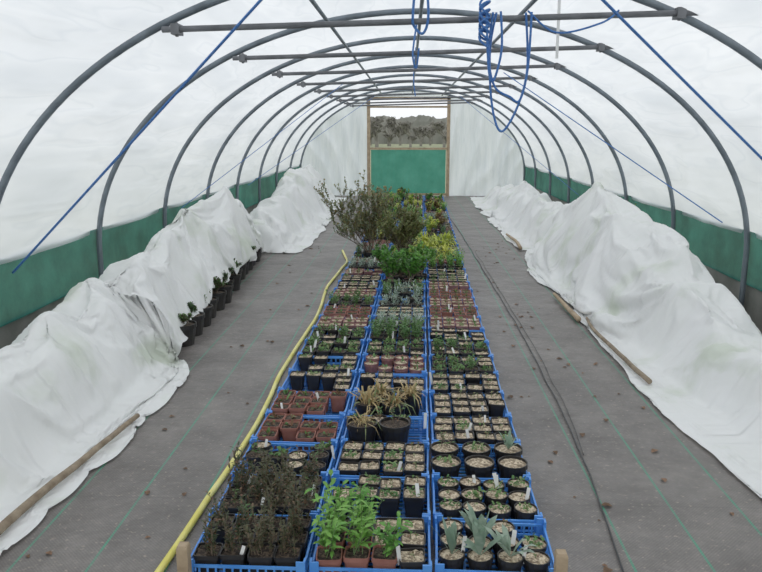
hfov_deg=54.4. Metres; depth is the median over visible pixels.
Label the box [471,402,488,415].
seedling
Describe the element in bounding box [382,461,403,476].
seedling
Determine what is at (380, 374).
seedling
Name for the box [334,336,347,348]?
seedling
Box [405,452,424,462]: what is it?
seedling
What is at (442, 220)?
potted plant
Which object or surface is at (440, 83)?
hoop
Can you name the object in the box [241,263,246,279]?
potted plant
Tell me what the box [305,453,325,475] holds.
seedling
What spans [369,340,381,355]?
seedling
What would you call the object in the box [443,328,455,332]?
plant pot
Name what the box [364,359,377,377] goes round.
seedling
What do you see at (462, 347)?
seedling
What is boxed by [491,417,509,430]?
seedling
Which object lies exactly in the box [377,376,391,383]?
seedling
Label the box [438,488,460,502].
seedling
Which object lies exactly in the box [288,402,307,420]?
seedling
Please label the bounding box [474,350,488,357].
seedling
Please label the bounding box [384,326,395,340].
seedling
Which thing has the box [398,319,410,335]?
seedling
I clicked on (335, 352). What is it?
seedling
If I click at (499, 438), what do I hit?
seedling
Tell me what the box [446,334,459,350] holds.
seedling
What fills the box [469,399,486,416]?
seedling
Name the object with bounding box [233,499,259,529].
seedling
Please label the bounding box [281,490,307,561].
seedling
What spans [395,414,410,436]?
potted plant
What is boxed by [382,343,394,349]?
seedling
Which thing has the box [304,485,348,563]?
seedling
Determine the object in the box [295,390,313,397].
seedling
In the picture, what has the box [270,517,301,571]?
seedling
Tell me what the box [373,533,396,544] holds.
seedling
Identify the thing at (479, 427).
seedling
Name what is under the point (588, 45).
hoop
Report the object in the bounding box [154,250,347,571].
garden hose
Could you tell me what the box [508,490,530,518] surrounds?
seedling
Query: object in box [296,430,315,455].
seedling
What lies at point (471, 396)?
seedling
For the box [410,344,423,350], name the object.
seedling
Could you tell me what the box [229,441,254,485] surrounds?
seedling
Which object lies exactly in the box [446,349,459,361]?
seedling
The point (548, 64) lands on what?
hoop
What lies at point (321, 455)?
seedling
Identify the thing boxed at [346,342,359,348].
seedling
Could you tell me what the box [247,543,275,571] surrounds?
plant pot
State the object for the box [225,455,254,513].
seedling
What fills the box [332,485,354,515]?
seedling
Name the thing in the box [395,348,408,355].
seedling
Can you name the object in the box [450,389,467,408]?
seedling
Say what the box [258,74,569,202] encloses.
hoop
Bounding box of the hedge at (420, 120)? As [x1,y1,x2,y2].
[370,115,446,143]
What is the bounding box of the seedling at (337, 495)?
[322,469,357,549]
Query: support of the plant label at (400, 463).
in the seedling at (389, 468)
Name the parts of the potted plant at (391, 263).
stem, plant pot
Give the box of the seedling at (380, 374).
[378,369,392,383]
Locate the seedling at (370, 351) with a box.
[367,345,380,355]
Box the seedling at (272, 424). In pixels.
[261,420,281,440]
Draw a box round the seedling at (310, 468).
[296,445,321,502]
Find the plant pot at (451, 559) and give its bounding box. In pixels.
[439,547,464,569]
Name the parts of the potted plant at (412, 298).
plant pot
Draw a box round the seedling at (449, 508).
[439,497,461,517]
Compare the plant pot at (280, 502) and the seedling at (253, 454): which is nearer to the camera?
the plant pot at (280, 502)
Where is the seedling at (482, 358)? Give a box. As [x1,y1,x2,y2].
[477,356,491,363]
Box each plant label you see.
[240,545,244,554]
[331,446,334,458]
[396,545,400,564]
[397,461,401,470]
[415,483,419,496]
[423,413,426,428]
[461,536,466,551]
[495,475,498,487]
[511,530,516,544]
[525,487,530,499]
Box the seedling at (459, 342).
[458,339,470,345]
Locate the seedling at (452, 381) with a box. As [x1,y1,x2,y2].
[449,378,464,392]
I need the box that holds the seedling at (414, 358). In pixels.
[409,355,422,361]
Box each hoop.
[0,0,761,203]
[96,8,749,307]
[163,36,675,234]
[206,54,627,203]
[236,65,593,199]
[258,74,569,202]
[275,82,551,198]
[289,86,536,188]
[300,90,524,180]
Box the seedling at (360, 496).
[347,483,374,533]
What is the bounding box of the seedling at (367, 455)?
[361,450,382,472]
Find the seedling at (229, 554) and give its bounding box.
[219,511,248,571]
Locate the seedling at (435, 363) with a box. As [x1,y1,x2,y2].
[432,360,446,366]
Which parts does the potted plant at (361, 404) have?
plant pot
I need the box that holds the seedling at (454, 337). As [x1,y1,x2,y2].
[444,335,456,341]
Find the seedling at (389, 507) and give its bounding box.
[378,484,400,516]
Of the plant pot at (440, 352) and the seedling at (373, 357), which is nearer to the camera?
the seedling at (373, 357)
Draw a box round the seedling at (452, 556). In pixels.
[431,517,469,569]
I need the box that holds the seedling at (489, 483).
[483,478,504,504]
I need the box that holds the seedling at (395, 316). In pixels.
[385,316,398,337]
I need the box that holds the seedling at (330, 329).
[326,323,341,339]
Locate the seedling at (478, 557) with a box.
[461,521,506,570]
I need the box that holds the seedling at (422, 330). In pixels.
[411,318,423,333]
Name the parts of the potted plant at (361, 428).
plant pot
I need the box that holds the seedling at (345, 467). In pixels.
[338,461,358,486]
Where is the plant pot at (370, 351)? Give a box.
[367,349,380,355]
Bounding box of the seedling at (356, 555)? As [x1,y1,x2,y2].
[338,500,377,571]
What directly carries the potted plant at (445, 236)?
in the plastic crate
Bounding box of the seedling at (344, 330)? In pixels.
[336,323,350,344]
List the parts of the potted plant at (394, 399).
plant pot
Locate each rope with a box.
[12,0,262,273]
[181,84,342,207]
[250,97,372,183]
[411,0,429,34]
[412,25,419,68]
[413,47,415,95]
[460,96,576,193]
[478,0,490,47]
[486,11,502,82]
[488,12,532,102]
[489,12,528,132]
[504,73,722,222]
[527,9,619,33]
[601,0,761,159]
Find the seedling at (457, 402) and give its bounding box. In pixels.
[452,397,468,416]
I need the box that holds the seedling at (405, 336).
[395,321,411,340]
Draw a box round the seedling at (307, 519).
[285,472,318,547]
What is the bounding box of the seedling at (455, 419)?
[453,416,471,432]
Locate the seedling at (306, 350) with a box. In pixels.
[302,346,316,364]
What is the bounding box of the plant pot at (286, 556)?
[274,545,301,571]
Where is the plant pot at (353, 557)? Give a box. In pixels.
[343,545,370,571]
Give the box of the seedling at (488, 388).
[483,382,499,399]
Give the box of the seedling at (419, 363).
[410,361,423,367]
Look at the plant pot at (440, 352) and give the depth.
5.23 m
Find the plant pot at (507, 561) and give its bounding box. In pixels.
[497,549,523,571]
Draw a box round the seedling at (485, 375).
[481,372,496,384]
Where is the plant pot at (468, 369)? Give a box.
[464,366,478,372]
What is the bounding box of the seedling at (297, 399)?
[293,397,310,414]
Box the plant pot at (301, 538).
[281,531,307,561]
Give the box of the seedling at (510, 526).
[491,519,514,551]
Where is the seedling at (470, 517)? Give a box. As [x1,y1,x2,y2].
[459,502,497,550]
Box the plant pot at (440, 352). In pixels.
[431,350,445,355]
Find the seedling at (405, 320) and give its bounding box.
[394,316,410,331]
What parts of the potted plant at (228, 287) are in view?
plant pot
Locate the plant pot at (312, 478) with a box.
[299,475,321,502]
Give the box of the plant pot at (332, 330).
[327,327,338,339]
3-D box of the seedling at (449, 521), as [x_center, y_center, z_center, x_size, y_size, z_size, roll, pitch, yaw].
[0.278,0.983,2.953,0.097,0.134,0.097,1,12,3]
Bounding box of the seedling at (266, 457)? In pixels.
[248,449,272,512]
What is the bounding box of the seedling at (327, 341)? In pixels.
[321,339,334,355]
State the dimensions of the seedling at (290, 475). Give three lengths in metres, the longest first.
0.285 x 0.129 x 0.118 m
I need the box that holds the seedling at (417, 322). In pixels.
[410,317,424,335]
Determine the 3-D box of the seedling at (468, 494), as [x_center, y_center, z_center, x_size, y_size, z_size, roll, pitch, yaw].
[0.392,0.933,3.193,0.097,0.126,0.103,-1,12,-7]
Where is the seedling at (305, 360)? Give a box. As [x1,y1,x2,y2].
[298,353,312,370]
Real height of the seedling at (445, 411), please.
0.116 m
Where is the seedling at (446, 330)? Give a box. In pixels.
[443,325,455,332]
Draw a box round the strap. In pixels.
[555,0,560,58]
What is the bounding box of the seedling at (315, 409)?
[306,404,324,421]
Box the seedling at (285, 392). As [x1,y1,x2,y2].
[278,387,295,402]
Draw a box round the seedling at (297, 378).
[289,370,305,389]
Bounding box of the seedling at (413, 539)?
[400,531,425,548]
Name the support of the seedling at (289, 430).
in the plastic crate at (342, 420)
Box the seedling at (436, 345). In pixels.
[431,332,446,355]
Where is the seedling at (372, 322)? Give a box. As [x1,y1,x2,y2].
[369,315,387,334]
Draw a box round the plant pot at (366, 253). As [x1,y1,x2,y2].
[363,250,374,257]
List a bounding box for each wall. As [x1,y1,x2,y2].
[0,164,299,326]
[302,92,522,195]
[525,166,761,291]
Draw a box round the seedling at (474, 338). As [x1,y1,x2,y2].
[472,336,484,342]
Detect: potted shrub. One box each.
[313,169,399,257]
[375,200,424,257]
[400,204,427,250]
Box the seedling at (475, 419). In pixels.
[472,414,490,438]
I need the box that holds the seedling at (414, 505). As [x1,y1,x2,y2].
[403,486,424,517]
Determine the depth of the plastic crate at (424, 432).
4.05 m
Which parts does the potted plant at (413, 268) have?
plant pot, stem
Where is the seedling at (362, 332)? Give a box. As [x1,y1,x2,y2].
[351,328,364,334]
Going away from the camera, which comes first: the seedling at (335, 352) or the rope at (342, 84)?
the seedling at (335, 352)
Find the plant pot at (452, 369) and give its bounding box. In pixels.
[449,366,463,373]
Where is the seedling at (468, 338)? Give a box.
[458,335,470,351]
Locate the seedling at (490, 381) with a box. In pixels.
[483,379,497,393]
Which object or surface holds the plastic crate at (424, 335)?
on the floor
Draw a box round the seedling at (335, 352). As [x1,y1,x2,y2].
[331,347,345,365]
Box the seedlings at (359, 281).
[316,191,480,334]
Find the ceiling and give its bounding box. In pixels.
[0,0,761,264]
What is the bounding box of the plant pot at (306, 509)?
[296,497,316,514]
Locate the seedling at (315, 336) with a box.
[312,333,322,340]
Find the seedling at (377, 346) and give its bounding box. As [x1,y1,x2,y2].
[368,345,381,353]
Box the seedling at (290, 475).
[267,447,296,510]
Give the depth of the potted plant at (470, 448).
3.61 m
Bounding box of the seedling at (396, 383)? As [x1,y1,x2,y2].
[393,378,407,392]
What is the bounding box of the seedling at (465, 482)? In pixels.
[459,476,480,490]
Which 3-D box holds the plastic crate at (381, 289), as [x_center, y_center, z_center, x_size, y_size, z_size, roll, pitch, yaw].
[0.203,0.121,7.147,0.444,0.122,0.356,1,12,4]
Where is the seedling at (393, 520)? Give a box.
[374,517,397,532]
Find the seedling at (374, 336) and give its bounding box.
[369,321,385,341]
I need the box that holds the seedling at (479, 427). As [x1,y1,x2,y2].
[473,422,491,440]
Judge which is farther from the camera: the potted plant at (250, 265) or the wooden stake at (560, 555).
the potted plant at (250, 265)
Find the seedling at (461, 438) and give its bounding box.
[455,431,473,451]
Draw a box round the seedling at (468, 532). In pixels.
[464,522,487,550]
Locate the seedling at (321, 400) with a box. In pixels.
[310,397,327,414]
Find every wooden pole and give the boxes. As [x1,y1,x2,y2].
[0,413,139,534]
[506,233,521,249]
[553,292,580,321]
[586,318,651,383]
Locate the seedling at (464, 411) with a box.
[453,404,470,416]
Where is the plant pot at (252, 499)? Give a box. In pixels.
[245,496,267,513]
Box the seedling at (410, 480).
[404,475,425,487]
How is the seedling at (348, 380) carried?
in the plastic crate at (354, 373)
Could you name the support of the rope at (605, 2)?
hanging from the ceiling
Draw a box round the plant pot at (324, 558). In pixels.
[316,545,342,571]
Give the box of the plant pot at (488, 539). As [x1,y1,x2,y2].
[468,535,492,550]
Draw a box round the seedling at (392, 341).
[383,336,395,345]
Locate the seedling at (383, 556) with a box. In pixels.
[369,511,412,568]
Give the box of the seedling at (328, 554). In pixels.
[310,500,349,571]
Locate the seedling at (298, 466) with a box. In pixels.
[287,460,303,474]
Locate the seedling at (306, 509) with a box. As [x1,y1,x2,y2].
[296,469,318,514]
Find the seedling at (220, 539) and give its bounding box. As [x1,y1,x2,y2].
[205,487,235,544]
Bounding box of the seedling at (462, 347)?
[459,341,472,356]
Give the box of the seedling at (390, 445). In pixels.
[385,441,404,462]
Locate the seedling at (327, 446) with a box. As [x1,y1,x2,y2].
[314,440,332,467]
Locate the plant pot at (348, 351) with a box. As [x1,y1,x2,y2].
[345,349,359,354]
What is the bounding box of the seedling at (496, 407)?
[487,398,504,416]
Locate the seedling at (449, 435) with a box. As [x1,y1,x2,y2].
[435,432,454,441]
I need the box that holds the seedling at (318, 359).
[313,355,327,371]
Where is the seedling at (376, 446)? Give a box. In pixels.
[364,442,383,467]
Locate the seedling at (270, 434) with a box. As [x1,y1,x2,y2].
[257,427,277,448]
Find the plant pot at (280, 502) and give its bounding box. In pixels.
[268,496,290,514]
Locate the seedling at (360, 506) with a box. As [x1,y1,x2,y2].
[343,495,383,545]
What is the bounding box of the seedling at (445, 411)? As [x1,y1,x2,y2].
[434,406,450,416]
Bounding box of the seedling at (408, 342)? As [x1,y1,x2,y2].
[397,339,409,346]
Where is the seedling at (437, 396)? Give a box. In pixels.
[433,393,449,399]
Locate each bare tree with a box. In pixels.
[370,116,384,144]
[370,117,382,146]
[382,117,396,145]
[393,125,411,145]
[396,120,418,146]
[412,126,432,145]
[426,126,436,145]
[428,121,446,146]
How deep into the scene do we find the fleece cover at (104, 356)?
4.56 m
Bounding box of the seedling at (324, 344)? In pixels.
[318,341,332,359]
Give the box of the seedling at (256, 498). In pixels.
[245,462,271,513]
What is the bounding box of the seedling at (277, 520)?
[259,480,289,544]
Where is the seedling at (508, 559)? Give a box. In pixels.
[483,524,535,571]
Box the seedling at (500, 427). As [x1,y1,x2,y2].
[492,423,511,443]
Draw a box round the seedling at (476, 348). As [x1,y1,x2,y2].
[474,343,488,350]
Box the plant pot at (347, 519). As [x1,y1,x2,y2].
[325,517,349,549]
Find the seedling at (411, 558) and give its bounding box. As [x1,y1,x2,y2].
[399,548,424,569]
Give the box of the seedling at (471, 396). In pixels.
[467,392,483,405]
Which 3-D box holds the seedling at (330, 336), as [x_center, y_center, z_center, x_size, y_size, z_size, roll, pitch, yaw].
[-0.390,0.422,5.624,0.095,0.118,0.095,-2,13,-1]
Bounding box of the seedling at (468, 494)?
[461,486,482,511]
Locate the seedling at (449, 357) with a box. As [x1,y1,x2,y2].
[447,353,461,361]
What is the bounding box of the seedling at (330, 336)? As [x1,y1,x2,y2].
[323,333,335,346]
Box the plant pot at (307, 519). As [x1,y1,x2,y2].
[285,515,311,547]
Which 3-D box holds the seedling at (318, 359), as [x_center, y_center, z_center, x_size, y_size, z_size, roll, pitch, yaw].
[-0.414,0.534,5.126,0.095,0.113,0.095,-1,11,2]
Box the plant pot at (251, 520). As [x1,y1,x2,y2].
[233,515,259,529]
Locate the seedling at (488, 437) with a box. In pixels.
[476,431,495,452]
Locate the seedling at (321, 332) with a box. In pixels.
[311,328,324,334]
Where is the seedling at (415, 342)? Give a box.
[411,338,423,344]
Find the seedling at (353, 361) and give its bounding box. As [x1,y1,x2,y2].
[341,359,356,369]
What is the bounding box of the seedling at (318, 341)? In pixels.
[306,336,321,343]
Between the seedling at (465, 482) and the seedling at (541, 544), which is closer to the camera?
the seedling at (541, 544)
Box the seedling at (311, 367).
[308,365,323,382]
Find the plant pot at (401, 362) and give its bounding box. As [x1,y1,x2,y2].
[394,360,407,365]
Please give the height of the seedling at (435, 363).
0.126 m
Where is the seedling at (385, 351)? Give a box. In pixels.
[381,346,395,355]
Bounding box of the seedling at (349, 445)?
[343,441,363,450]
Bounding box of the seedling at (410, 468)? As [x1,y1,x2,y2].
[404,462,424,475]
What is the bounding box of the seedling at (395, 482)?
[380,478,400,488]
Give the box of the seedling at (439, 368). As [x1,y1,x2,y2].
[432,364,446,372]
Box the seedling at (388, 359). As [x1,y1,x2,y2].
[381,354,394,371]
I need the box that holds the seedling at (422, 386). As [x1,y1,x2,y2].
[408,384,423,404]
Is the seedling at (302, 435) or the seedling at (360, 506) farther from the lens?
the seedling at (302, 435)
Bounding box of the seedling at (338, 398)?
[330,389,346,411]
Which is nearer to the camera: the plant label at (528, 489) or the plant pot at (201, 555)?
the plant pot at (201, 555)
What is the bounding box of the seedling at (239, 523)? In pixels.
[233,487,255,564]
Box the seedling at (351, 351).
[345,346,359,354]
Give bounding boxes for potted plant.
[178,313,196,346]
[188,302,204,336]
[202,294,212,326]
[209,290,217,317]
[212,276,226,310]
[219,270,232,303]
[226,266,233,290]
[230,258,241,290]
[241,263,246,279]
[246,260,249,274]
[249,246,255,269]
[256,240,261,261]
[344,406,380,452]
[346,413,363,420]
[347,383,388,414]
[365,377,402,414]
[370,244,404,276]
[370,406,386,440]
[371,388,416,415]
[377,248,402,293]
[379,403,410,451]
[385,248,409,281]
[386,284,401,302]
[394,208,407,222]
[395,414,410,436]
[396,279,414,302]
[396,381,423,415]
[399,188,409,200]
[399,254,421,293]
[402,241,428,274]
[405,283,423,310]
[406,239,439,259]
[408,194,413,210]
[412,248,440,285]
[413,231,436,245]
[423,193,431,202]
[424,214,439,234]
[424,219,436,236]
[424,233,459,250]
[425,198,433,214]
[430,231,461,249]
[430,428,458,456]
[431,454,460,476]
[433,197,440,210]
[434,193,442,204]
[434,210,443,225]
[435,244,456,260]
[436,217,445,233]
[462,441,490,471]
[464,455,493,486]
[494,429,522,472]
[498,455,527,486]
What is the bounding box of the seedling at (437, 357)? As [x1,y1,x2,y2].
[432,352,445,360]
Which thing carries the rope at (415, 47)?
hanging from the hoop at (548, 64)
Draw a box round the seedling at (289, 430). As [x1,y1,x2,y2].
[280,419,299,441]
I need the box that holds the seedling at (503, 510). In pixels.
[488,501,510,518]
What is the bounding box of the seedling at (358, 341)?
[348,339,360,352]
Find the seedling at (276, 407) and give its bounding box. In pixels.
[271,401,289,413]
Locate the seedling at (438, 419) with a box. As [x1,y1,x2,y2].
[435,416,452,425]
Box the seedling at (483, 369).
[479,364,493,380]
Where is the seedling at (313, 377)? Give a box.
[306,370,321,389]
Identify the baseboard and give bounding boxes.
[0,197,269,346]
[536,189,761,331]
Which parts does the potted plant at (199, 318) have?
plant pot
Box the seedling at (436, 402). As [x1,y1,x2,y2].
[434,397,450,406]
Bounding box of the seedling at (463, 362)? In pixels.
[462,359,477,377]
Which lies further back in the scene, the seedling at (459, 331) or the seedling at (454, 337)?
the seedling at (459, 331)
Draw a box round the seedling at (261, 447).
[257,447,279,488]
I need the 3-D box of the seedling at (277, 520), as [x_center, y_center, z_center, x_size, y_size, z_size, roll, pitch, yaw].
[-0.426,0.913,2.954,0.119,0.271,0.105,3,12,15]
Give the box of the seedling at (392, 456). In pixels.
[383,448,402,461]
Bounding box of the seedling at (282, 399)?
[274,393,292,413]
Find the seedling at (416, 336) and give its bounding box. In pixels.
[411,326,425,340]
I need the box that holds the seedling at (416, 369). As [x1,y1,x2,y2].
[409,364,424,377]
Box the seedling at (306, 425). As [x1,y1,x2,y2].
[300,421,319,441]
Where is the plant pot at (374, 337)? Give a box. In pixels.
[370,335,383,341]
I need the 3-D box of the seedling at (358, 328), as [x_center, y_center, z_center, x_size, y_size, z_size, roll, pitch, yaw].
[-0.173,0.381,5.830,0.095,0.125,0.098,1,13,0]
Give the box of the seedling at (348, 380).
[335,376,351,388]
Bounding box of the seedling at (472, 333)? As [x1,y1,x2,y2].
[471,332,483,339]
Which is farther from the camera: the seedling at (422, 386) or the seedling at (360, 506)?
the seedling at (422, 386)
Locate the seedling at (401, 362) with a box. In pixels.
[394,357,407,365]
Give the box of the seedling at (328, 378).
[321,372,336,391]
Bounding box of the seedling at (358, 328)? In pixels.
[353,326,364,331]
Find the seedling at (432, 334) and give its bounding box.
[430,332,442,340]
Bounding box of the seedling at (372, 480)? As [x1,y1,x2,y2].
[358,472,380,487]
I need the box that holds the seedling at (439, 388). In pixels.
[432,382,447,392]
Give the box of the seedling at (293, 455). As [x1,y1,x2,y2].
[288,450,307,469]
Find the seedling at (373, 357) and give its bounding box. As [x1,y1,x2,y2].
[366,353,379,371]
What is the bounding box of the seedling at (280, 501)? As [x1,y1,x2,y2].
[266,469,290,514]
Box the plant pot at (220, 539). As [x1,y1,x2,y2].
[208,513,235,544]
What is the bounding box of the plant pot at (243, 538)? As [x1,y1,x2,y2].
[233,529,255,564]
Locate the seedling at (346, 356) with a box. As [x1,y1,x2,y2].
[343,354,357,359]
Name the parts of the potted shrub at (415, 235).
stem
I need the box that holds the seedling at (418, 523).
[401,518,424,532]
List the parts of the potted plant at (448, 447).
plant pot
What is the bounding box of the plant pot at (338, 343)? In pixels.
[334,340,347,348]
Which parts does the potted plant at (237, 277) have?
plant pot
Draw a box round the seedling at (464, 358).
[461,356,474,360]
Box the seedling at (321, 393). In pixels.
[313,391,329,411]
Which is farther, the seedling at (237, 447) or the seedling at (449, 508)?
the seedling at (237, 447)
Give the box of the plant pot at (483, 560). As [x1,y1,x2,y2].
[467,548,492,570]
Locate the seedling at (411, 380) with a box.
[409,377,423,384]
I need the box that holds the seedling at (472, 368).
[464,352,481,372]
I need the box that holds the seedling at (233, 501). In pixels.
[220,488,245,520]
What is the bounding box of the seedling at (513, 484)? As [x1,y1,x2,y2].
[507,475,529,503]
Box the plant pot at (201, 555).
[193,542,222,571]
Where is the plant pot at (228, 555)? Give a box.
[219,542,248,571]
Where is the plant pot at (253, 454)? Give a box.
[245,449,265,473]
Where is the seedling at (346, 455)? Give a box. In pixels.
[340,449,361,474]
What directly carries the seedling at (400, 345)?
in the plastic crate at (368, 340)
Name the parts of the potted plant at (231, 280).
plant pot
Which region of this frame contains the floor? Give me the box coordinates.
[0,195,761,571]
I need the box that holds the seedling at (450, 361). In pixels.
[447,359,462,373]
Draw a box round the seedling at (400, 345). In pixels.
[396,342,411,348]
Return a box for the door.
[367,97,450,195]
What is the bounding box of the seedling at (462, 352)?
[460,348,473,356]
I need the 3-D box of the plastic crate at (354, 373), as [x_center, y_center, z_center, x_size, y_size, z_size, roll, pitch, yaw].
[-0.391,0.645,4.660,0.444,0.122,0.356,1,12,4]
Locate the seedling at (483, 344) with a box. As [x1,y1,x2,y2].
[473,339,486,355]
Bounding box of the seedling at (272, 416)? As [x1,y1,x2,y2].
[266,412,285,435]
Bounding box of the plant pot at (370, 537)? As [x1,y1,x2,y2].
[347,529,372,545]
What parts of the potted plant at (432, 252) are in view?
plant pot, stem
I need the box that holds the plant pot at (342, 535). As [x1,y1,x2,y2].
[320,531,345,563]
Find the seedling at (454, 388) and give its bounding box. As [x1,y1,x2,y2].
[451,384,465,391]
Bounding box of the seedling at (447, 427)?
[433,423,452,432]
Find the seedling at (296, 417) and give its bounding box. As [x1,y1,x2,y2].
[284,414,302,430]
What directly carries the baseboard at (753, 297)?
attached to the wall at (720, 249)
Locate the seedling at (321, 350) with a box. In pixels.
[316,344,330,361]
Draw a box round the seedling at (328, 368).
[324,364,338,377]
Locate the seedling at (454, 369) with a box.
[449,363,464,373]
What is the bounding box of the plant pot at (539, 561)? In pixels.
[524,550,549,571]
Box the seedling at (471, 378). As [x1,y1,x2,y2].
[465,371,480,391]
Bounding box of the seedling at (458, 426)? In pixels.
[455,420,472,443]
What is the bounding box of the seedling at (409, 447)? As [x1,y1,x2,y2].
[405,441,423,452]
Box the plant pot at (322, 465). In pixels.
[305,461,325,475]
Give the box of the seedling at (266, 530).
[248,499,279,563]
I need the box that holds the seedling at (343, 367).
[339,362,354,371]
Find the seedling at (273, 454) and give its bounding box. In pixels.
[268,446,288,471]
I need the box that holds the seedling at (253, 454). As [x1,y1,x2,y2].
[245,438,265,473]
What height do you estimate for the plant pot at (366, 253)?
0.160 m
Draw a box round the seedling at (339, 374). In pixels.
[337,371,351,387]
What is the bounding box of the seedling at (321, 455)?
[309,443,328,470]
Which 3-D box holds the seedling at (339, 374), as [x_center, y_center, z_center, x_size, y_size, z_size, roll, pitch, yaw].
[-0.234,0.603,4.753,0.096,0.126,0.096,0,12,1]
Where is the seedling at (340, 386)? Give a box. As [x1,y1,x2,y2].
[333,381,349,390]
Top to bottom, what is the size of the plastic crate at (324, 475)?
0.122 m
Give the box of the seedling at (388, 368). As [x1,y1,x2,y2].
[378,364,391,371]
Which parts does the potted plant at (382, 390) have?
plant pot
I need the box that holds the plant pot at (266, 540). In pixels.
[253,529,279,563]
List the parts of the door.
rail, rail, net panel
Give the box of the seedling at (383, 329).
[375,317,385,338]
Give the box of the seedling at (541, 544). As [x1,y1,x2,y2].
[521,532,546,567]
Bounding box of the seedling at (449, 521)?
[439,517,462,535]
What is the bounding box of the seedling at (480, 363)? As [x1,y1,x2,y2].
[478,361,492,366]
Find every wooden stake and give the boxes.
[176,541,191,571]
[553,549,567,571]
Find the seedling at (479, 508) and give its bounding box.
[463,500,485,517]
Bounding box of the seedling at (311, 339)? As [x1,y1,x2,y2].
[304,334,318,354]
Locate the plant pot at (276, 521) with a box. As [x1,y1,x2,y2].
[259,516,286,544]
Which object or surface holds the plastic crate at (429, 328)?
on the floor
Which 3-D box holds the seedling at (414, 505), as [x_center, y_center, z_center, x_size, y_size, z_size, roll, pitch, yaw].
[0.143,0.930,3.204,0.095,0.125,0.095,1,13,3]
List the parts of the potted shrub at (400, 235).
stem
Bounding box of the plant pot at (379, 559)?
[371,544,396,568]
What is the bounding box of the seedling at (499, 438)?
[495,431,513,442]
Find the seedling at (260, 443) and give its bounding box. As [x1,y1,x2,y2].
[252,441,270,462]
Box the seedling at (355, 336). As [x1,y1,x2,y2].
[351,332,364,339]
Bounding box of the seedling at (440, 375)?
[432,371,447,379]
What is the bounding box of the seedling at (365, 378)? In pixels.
[360,372,375,391]
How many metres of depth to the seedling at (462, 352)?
5.20 m
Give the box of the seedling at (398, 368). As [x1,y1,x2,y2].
[394,364,407,377]
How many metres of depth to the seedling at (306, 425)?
3.92 m
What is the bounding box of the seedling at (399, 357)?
[395,354,408,360]
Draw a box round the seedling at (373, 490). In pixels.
[355,486,378,511]
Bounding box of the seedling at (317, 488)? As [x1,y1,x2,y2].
[296,477,319,510]
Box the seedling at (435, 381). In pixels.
[432,379,447,384]
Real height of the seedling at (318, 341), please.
0.135 m
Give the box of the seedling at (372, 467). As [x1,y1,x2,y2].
[359,460,379,475]
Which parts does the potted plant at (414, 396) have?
plant pot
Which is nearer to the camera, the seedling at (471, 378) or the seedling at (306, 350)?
the seedling at (471, 378)
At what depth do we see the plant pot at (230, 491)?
3.22 m
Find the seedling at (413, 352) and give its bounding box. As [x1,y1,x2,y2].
[410,350,423,356]
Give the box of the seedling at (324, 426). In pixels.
[319,420,337,438]
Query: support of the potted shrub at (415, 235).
in the plastic crate
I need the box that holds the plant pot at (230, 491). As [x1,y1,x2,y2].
[225,486,248,513]
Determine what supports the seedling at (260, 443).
in the plastic crate at (334, 443)
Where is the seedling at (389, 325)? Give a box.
[381,319,396,335]
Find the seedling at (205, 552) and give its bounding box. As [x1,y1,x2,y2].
[193,508,222,571]
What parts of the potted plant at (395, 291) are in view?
plant pot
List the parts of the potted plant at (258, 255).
plant pot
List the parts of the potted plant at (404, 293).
plant pot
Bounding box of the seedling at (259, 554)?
[239,503,276,571]
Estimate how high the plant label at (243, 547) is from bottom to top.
0.072 m
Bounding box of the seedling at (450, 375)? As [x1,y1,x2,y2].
[448,374,463,379]
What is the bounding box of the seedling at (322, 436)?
[316,430,335,442]
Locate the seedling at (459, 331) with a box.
[457,328,468,336]
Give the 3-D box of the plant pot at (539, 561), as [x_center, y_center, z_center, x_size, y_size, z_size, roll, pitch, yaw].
[0.570,1.036,2.721,0.097,0.116,0.097,1,13,1]
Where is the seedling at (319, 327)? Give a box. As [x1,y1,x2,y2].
[314,323,326,334]
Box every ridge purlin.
[309,0,381,93]
[412,0,423,92]
[441,0,537,95]
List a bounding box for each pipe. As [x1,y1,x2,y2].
[451,220,623,571]
[475,251,583,454]
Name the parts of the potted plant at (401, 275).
plant pot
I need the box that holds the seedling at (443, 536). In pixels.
[440,532,462,548]
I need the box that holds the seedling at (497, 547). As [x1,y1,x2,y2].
[494,534,518,566]
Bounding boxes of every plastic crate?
[191,512,317,571]
[212,471,327,536]
[233,438,337,493]
[251,411,345,458]
[266,389,351,430]
[278,370,356,406]
[289,353,360,385]
[298,339,363,366]
[306,326,367,351]
[309,514,431,571]
[314,315,371,337]
[320,305,373,320]
[322,472,430,538]
[325,296,376,314]
[329,288,378,301]
[332,439,428,495]
[335,281,380,293]
[338,274,381,286]
[341,412,428,460]
[348,390,428,431]
[354,371,427,407]
[359,354,426,386]
[363,339,426,368]
[367,327,426,353]
[370,315,425,339]
[373,305,425,327]
[376,296,425,316]
[378,288,424,303]
[426,268,465,280]
[426,274,468,291]
[427,281,471,297]
[427,288,474,306]
[427,297,476,316]
[427,306,480,327]
[428,316,483,340]
[428,327,487,354]
[429,340,493,369]
[429,355,497,387]
[429,371,502,407]
[429,391,510,432]
[430,414,520,461]
[431,441,530,493]
[431,474,542,540]
[434,514,553,571]
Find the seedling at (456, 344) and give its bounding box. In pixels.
[445,338,457,356]
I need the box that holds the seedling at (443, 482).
[437,474,458,491]
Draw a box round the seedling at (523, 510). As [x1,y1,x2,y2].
[514,502,537,532]
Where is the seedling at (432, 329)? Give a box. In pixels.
[431,326,443,332]
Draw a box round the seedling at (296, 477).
[278,451,300,487]
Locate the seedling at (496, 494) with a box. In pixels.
[481,485,507,516]
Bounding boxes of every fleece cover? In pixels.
[0,187,263,551]
[249,164,346,252]
[470,181,563,249]
[523,182,761,495]
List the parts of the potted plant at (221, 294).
plant pot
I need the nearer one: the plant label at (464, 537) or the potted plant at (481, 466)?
the plant label at (464, 537)
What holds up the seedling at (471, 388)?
in the plastic crate at (432, 372)
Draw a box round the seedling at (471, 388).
[467,384,482,392]
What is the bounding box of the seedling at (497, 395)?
[485,391,501,405]

